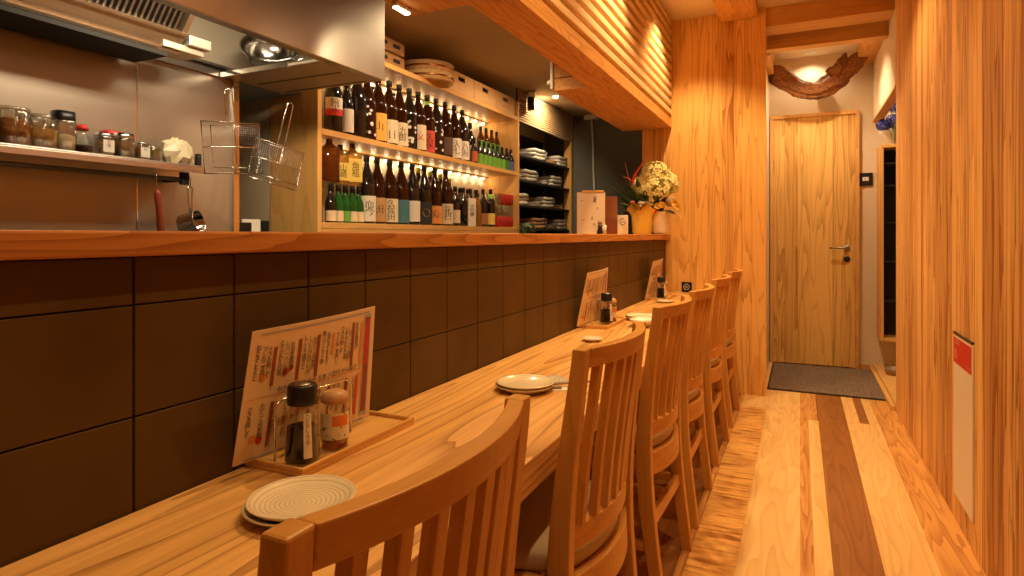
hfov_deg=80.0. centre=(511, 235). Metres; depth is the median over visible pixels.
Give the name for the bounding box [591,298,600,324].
menu stand
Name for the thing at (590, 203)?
menu board
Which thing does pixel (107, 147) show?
spice jar
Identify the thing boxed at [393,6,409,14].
diffuser
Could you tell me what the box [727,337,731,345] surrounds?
seat cushion
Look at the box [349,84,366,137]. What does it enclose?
bottle
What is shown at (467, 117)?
light bar
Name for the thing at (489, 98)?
wooden crate
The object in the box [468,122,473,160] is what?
bottle
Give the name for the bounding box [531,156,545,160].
folded cloth
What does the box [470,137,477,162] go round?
bottle
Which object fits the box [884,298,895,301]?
shelf
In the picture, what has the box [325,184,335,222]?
bottle
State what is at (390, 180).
bottle
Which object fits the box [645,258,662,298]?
menu sheet
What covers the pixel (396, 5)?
strip light
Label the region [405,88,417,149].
bottle
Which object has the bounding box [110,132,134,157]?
spice jar
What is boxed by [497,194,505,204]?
tumbler
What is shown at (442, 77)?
tub
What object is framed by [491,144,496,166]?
bottle
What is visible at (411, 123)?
print
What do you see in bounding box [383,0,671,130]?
soffit
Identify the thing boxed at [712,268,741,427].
dining chair
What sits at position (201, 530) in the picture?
countertop
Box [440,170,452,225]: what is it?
bottle
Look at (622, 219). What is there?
card
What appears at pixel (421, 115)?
bottle
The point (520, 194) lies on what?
folded cloth
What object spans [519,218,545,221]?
folded cloth
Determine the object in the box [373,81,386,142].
bottle
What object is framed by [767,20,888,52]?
beam
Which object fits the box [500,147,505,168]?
bottle
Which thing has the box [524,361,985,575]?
floor
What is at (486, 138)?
bottle
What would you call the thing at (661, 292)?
sauce bottle
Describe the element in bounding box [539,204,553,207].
folded cloth
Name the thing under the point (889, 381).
floor
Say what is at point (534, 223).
folded cloth
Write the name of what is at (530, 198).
folded cloth
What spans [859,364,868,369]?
baseboard
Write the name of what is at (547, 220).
folded cloth
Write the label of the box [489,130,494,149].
bottle
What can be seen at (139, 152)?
spice jar
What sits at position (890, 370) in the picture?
wooden bowl
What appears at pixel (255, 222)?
tray
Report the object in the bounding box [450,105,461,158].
bottle
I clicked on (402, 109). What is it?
bottle
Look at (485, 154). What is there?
bottle
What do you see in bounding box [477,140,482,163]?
bottle
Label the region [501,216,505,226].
tumbler
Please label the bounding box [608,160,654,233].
flower arrangement
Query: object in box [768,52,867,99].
driftwood
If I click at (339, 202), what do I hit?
bottle
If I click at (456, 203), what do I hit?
bottle
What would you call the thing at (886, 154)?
cabinet
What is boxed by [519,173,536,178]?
folded cloth
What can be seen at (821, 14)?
beam
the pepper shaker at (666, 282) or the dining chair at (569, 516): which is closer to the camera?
the dining chair at (569, 516)
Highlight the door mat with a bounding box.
[767,362,885,400]
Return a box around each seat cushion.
[514,471,617,571]
[593,403,672,450]
[638,375,698,404]
[663,356,718,366]
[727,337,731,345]
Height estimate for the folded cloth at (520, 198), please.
0.038 m
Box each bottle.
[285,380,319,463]
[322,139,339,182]
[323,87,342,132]
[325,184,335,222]
[331,144,349,184]
[335,185,343,222]
[342,85,353,134]
[342,186,350,222]
[346,144,361,185]
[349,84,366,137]
[349,186,357,222]
[356,187,363,222]
[357,155,375,223]
[363,83,375,139]
[372,157,385,223]
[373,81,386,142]
[384,80,397,144]
[384,160,397,223]
[395,84,407,146]
[396,162,409,224]
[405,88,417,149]
[407,164,419,224]
[414,91,425,150]
[415,168,420,182]
[419,166,431,224]
[423,95,434,152]
[428,171,431,182]
[430,168,441,224]
[432,98,443,154]
[438,174,441,184]
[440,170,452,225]
[441,102,452,156]
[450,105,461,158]
[453,186,459,225]
[459,110,468,160]
[459,187,467,225]
[467,188,472,197]
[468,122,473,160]
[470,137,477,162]
[476,193,480,226]
[477,126,483,147]
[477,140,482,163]
[479,189,487,226]
[482,141,487,164]
[484,128,489,149]
[487,143,491,165]
[487,189,494,226]
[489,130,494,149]
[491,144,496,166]
[494,132,499,152]
[496,145,500,167]
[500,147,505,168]
[505,148,509,169]
[509,149,513,170]
[600,293,612,322]
[657,276,665,297]
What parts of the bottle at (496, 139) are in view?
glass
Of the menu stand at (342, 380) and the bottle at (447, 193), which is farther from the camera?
the bottle at (447, 193)
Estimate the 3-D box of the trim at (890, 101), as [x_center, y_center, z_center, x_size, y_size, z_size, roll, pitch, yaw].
[2.813,-0.973,4.566,0.068,0.015,1.340,0,0,25]
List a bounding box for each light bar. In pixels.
[343,150,487,178]
[370,82,487,124]
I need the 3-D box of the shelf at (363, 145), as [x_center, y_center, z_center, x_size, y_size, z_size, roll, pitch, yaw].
[-0.578,-0.507,4.058,0.310,0.030,2.272,0,0,25]
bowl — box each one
[239,35,306,66]
[629,317,650,326]
[884,366,895,375]
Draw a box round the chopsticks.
[525,380,589,384]
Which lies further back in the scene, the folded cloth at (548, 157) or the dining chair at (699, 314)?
the folded cloth at (548, 157)
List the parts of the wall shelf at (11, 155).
hook rail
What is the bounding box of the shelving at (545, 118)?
[516,88,572,233]
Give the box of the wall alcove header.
[239,81,301,102]
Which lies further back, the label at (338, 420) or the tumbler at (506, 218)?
the tumbler at (506, 218)
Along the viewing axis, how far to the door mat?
4.72 m
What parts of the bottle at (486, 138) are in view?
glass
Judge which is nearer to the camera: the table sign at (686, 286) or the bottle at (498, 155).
the table sign at (686, 286)
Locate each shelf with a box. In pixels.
[0,143,205,184]
[0,230,669,260]
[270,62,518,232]
[322,128,517,176]
[322,222,517,230]
[381,62,517,122]
[884,162,895,165]
[884,184,895,187]
[884,260,895,262]
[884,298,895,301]
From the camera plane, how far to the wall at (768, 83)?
5.35 m
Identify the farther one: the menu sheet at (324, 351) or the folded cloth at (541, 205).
the folded cloth at (541, 205)
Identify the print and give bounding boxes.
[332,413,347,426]
[367,105,375,135]
[408,120,415,145]
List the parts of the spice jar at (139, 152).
lid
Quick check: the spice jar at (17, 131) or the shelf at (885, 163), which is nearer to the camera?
the spice jar at (17, 131)
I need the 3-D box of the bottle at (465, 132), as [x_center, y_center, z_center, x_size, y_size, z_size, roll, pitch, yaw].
[-0.357,-0.709,4.360,0.102,0.374,0.104,0,0,-32]
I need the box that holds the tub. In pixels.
[404,59,453,87]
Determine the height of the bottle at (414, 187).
0.377 m
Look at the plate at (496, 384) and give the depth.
1.60 m
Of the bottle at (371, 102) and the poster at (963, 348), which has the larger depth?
the bottle at (371, 102)
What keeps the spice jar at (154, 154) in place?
on the wall shelf at (11, 155)
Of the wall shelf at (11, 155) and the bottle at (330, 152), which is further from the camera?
the bottle at (330, 152)
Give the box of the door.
[770,110,858,368]
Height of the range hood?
0.595 m
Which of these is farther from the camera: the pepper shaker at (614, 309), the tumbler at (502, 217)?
the tumbler at (502, 217)
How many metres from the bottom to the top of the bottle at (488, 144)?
0.187 m
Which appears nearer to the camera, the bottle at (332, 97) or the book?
the bottle at (332, 97)
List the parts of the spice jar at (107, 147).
lid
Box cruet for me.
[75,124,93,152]
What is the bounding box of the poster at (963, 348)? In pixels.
[953,331,973,522]
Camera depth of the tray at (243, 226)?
2.82 m
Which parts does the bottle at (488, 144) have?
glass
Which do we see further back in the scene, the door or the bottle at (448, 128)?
the door
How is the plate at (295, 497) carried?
on the plate at (249, 517)
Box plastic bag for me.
[158,137,193,164]
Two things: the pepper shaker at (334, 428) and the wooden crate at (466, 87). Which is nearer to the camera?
the pepper shaker at (334, 428)
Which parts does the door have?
lever handle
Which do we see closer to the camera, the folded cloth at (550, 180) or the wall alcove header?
the wall alcove header
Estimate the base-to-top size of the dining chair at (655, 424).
0.923 m
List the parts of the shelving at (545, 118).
panel, shelf, shelf, shelf, shelf, upright post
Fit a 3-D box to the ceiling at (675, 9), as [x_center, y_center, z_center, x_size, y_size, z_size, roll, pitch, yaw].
[1.046,-1.630,2.216,2.200,0.100,7.300,0,0,25]
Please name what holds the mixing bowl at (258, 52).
on the range hood
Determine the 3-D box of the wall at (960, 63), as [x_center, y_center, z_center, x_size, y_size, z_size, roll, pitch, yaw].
[1.580,-0.310,1.908,0.100,2.900,7.200,0,0,25]
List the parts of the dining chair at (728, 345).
leg, rail, leg, rail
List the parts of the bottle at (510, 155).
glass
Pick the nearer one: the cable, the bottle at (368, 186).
the bottle at (368, 186)
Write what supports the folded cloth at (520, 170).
on the folded cloth at (522, 174)
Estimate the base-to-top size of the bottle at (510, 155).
0.187 m
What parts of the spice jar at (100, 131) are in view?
lid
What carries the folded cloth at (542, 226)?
on the shelving at (545, 118)
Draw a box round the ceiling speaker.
[527,90,534,110]
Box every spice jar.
[0,106,31,145]
[30,114,56,148]
[49,110,75,150]
[94,133,114,155]
[99,130,119,146]
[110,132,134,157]
[132,142,149,159]
[147,146,159,160]
[194,154,201,165]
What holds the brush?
hanging from the wall shelf at (11, 155)
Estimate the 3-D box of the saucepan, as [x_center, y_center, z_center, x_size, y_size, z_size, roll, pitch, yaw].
[-1.207,-0.110,2.294,0.087,0.226,0.092,0,0,-1]
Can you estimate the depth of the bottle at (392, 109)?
3.55 m
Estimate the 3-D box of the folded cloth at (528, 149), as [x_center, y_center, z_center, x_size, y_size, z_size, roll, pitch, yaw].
[0.176,-0.769,5.604,0.198,0.038,0.240,0,0,25]
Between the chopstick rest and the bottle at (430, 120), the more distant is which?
the bottle at (430, 120)
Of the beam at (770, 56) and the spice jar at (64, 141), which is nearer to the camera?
the spice jar at (64, 141)
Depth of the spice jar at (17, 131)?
1.79 m
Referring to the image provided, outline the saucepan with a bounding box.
[176,177,205,230]
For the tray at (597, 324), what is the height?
0.016 m
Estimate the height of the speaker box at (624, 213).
0.165 m
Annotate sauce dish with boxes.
[582,336,601,341]
[656,299,673,302]
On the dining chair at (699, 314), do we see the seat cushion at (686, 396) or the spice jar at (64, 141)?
the seat cushion at (686, 396)
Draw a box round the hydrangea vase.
[876,103,895,141]
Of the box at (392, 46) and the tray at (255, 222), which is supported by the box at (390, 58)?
the box at (392, 46)
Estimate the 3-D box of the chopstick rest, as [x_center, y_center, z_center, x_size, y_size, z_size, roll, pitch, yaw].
[0.118,0.415,1.668,0.105,0.009,0.040,0,0,-5]
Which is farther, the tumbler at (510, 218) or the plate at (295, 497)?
the tumbler at (510, 218)
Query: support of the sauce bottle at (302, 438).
on the tray at (378, 426)
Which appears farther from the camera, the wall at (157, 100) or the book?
the book
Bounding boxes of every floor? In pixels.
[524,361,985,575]
[873,364,895,405]
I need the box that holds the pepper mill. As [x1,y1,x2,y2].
[597,220,602,233]
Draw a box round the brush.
[153,173,164,230]
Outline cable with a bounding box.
[584,114,598,189]
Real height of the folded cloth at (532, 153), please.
0.038 m
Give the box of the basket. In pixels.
[200,88,262,173]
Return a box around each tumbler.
[495,216,500,226]
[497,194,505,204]
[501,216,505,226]
[505,194,509,204]
[505,217,509,226]
[506,195,512,205]
[509,217,512,226]
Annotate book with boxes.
[605,197,617,233]
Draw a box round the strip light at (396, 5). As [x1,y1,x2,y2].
[391,1,411,14]
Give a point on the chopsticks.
(555, 383)
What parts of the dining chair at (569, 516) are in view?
leg, rail, rail, leg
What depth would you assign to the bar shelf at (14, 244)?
1.04 m
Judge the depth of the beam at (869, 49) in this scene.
4.82 m
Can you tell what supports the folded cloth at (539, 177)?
on the folded cloth at (550, 180)
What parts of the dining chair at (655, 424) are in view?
leg, leg, rail, rail, leg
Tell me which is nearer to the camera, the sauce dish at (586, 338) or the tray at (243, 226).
the sauce dish at (586, 338)
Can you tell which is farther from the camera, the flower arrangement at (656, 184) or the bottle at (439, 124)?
the flower arrangement at (656, 184)
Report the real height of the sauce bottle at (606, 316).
0.145 m
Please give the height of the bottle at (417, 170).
0.385 m
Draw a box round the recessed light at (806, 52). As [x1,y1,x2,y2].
[803,51,816,54]
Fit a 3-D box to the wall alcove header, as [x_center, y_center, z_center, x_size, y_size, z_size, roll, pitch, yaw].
[-1.418,-0.955,2.970,0.700,0.530,0.400,0,0,25]
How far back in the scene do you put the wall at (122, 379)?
1.01 m
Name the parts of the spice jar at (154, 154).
lid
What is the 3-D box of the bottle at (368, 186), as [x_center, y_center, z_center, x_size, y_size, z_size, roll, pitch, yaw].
[-0.807,-0.254,3.384,0.103,0.377,0.105,0,0,-33]
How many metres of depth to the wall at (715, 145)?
4.45 m
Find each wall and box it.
[0,28,238,231]
[0,240,665,567]
[239,55,544,233]
[545,116,641,233]
[642,7,766,395]
[767,72,769,369]
[770,52,895,368]
[873,0,1023,575]
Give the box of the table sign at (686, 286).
[682,282,691,291]
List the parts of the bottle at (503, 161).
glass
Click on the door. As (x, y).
(814, 157)
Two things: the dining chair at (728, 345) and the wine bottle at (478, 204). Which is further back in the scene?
the wine bottle at (478, 204)
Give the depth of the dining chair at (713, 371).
3.08 m
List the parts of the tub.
sushi tub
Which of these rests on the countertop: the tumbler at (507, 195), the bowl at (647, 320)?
the bowl at (647, 320)
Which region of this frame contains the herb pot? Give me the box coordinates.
[512,223,539,233]
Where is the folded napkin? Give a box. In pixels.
[547,375,568,381]
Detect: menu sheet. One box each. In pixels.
[232,306,374,466]
[576,267,607,326]
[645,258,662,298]
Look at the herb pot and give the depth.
3.49 m
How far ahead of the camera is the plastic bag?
2.25 m
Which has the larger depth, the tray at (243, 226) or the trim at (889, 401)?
the trim at (889, 401)
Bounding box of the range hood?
[0,0,384,93]
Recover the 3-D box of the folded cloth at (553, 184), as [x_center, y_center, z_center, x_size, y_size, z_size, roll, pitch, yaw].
[0.351,-0.491,5.983,0.198,0.038,0.240,0,0,25]
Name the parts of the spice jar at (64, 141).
lid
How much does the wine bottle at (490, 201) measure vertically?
0.293 m
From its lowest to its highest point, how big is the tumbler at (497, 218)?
0.085 m
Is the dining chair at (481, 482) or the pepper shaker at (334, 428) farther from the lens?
the pepper shaker at (334, 428)
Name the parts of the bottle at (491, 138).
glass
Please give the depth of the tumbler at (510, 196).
4.96 m
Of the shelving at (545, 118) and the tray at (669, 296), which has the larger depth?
the shelving at (545, 118)
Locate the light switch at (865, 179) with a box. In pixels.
[859,173,872,185]
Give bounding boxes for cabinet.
[877,144,895,341]
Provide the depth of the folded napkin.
1.78 m
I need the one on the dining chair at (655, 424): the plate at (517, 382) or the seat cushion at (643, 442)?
the seat cushion at (643, 442)
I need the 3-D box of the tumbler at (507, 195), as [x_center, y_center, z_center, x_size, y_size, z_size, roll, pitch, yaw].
[-0.053,-0.287,4.923,0.068,0.085,0.067,0,0,25]
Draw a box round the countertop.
[0,291,688,575]
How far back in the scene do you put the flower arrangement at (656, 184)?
4.33 m
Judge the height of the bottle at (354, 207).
0.197 m
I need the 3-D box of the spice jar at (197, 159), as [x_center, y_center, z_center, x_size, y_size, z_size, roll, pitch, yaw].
[-1.223,-0.291,2.376,0.025,0.051,0.025,0,0,25]
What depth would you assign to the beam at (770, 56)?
5.03 m
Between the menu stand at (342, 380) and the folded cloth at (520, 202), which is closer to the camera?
the menu stand at (342, 380)
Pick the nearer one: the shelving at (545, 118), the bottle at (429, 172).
the bottle at (429, 172)
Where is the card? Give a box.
[617,215,627,233]
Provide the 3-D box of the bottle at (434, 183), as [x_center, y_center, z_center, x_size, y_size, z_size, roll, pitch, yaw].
[-0.510,-0.254,4.013,0.103,0.377,0.105,0,0,-19]
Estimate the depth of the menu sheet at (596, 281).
2.80 m
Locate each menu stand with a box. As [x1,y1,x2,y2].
[273,379,351,461]
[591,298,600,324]
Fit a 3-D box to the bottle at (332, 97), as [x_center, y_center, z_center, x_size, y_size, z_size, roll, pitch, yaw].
[-0.926,-0.700,3.155,0.097,0.354,0.098,0,0,-30]
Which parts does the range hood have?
panel, panel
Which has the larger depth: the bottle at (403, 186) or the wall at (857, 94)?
the wall at (857, 94)
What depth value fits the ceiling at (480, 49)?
4.02 m
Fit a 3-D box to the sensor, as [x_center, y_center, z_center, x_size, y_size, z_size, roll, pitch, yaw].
[0.219,-0.900,3.441,0.038,0.160,0.040,0,0,25]
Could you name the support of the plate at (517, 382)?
on the plate at (496, 384)
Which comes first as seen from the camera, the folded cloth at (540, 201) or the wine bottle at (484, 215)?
the wine bottle at (484, 215)
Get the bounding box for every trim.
[870,367,895,410]
[873,85,895,121]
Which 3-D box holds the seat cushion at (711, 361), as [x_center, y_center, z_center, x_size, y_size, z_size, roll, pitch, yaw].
[0.896,0.651,3.308,0.424,0.052,0.436,0,0,26]
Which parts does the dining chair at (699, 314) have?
leg, rail, leg, rail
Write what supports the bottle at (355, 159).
on the shelf riser
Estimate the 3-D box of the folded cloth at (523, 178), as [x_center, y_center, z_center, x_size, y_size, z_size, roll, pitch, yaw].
[0.084,-0.491,5.411,0.198,0.038,0.240,0,0,25]
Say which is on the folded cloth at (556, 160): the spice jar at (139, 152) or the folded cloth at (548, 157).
the folded cloth at (548, 157)
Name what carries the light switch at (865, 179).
attached to the wall at (857, 94)
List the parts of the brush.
handle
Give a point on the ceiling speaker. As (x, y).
(530, 94)
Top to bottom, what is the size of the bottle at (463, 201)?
0.275 m
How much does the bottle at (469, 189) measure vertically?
0.275 m
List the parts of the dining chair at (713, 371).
leg, rail, leg, rail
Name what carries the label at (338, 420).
on the pepper shaker at (334, 428)
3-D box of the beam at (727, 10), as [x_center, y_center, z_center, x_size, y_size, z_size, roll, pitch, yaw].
[0.767,-1.587,2.556,0.256,0.065,4.078,0,0,25]
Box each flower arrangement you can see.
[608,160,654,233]
[631,161,682,233]
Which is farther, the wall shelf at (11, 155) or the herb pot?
the herb pot
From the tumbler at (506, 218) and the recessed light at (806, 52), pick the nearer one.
the tumbler at (506, 218)
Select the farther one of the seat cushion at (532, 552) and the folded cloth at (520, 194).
the folded cloth at (520, 194)
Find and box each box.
[385,36,403,57]
[385,51,403,68]
[466,198,475,225]
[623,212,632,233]
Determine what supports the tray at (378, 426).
on the countertop
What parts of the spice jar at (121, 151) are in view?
lid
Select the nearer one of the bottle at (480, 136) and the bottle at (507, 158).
the bottle at (480, 136)
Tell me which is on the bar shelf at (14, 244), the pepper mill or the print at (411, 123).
the pepper mill
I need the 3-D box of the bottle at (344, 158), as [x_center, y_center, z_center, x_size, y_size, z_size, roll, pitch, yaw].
[-0.909,-0.376,3.225,0.080,0.208,0.082,0,0,-40]
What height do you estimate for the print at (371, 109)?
0.175 m
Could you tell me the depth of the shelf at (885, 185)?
4.98 m
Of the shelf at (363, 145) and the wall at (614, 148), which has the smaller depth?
the shelf at (363, 145)
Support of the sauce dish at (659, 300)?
on the countertop
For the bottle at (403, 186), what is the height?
0.377 m
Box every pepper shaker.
[320,388,348,449]
[605,298,616,321]
[660,281,667,296]
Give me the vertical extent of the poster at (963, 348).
0.645 m
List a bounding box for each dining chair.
[257,394,530,575]
[514,321,645,575]
[532,295,691,575]
[590,283,714,529]
[634,274,730,466]
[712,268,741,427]
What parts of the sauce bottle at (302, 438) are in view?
pour lid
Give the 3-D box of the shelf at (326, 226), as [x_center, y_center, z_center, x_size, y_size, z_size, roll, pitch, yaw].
[-0.578,-0.050,4.058,0.310,0.030,2.272,0,0,25]
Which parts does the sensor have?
plate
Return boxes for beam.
[712,0,757,21]
[766,0,894,35]
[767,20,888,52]
[767,53,774,74]
[855,40,882,64]
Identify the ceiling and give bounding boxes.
[385,2,592,116]
[659,0,857,60]
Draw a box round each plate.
[241,501,280,527]
[245,474,355,521]
[495,383,553,393]
[496,374,554,390]
[625,313,651,317]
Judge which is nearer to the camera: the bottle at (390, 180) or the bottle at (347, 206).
the bottle at (347, 206)
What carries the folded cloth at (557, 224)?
on the folded cloth at (557, 227)
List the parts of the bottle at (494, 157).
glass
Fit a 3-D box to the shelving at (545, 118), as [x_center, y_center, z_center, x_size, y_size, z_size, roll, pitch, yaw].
[0.196,-0.490,5.709,0.320,1.460,1.308,0,0,25]
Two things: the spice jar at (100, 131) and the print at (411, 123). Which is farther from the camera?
the print at (411, 123)
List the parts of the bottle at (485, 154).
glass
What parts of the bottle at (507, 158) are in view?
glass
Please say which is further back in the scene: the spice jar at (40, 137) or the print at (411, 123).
the print at (411, 123)
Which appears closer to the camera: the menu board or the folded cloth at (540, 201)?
the menu board
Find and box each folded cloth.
[519,148,545,153]
[519,169,536,174]
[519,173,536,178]
[519,193,527,196]
[519,197,526,200]
[519,201,527,204]
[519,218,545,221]
[519,222,544,224]
[521,177,536,181]
[528,200,553,204]
[529,197,553,200]
[530,152,544,157]
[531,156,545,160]
[532,225,545,228]
[537,176,561,180]
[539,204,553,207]
[545,179,561,183]
[546,156,566,160]
[546,219,566,222]
[547,223,566,225]
[548,183,560,186]
[552,159,566,163]
[556,226,566,228]
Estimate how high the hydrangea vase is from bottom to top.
0.370 m
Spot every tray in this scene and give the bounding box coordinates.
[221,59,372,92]
[239,222,251,231]
[241,219,259,231]
[245,410,413,476]
[260,221,268,231]
[578,316,626,329]
[645,294,675,300]
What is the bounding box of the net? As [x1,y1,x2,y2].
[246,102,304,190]
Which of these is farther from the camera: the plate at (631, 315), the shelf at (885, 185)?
the shelf at (885, 185)
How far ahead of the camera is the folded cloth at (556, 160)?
6.02 m
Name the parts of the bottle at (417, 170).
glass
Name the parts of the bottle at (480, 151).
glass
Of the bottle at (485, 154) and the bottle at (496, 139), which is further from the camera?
the bottle at (496, 139)
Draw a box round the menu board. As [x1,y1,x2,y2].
[577,190,604,233]
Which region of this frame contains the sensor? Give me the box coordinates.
[547,61,554,90]
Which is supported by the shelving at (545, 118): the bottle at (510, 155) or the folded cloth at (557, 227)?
the folded cloth at (557, 227)
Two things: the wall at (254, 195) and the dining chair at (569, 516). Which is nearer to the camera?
the dining chair at (569, 516)
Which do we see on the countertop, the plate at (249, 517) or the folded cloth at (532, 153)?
the plate at (249, 517)
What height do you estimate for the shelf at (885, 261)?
0.012 m
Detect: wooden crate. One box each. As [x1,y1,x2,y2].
[450,70,473,98]
[474,80,495,107]
[496,91,514,115]
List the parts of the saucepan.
handle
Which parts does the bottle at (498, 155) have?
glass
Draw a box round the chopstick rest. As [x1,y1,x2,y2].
[546,385,567,390]

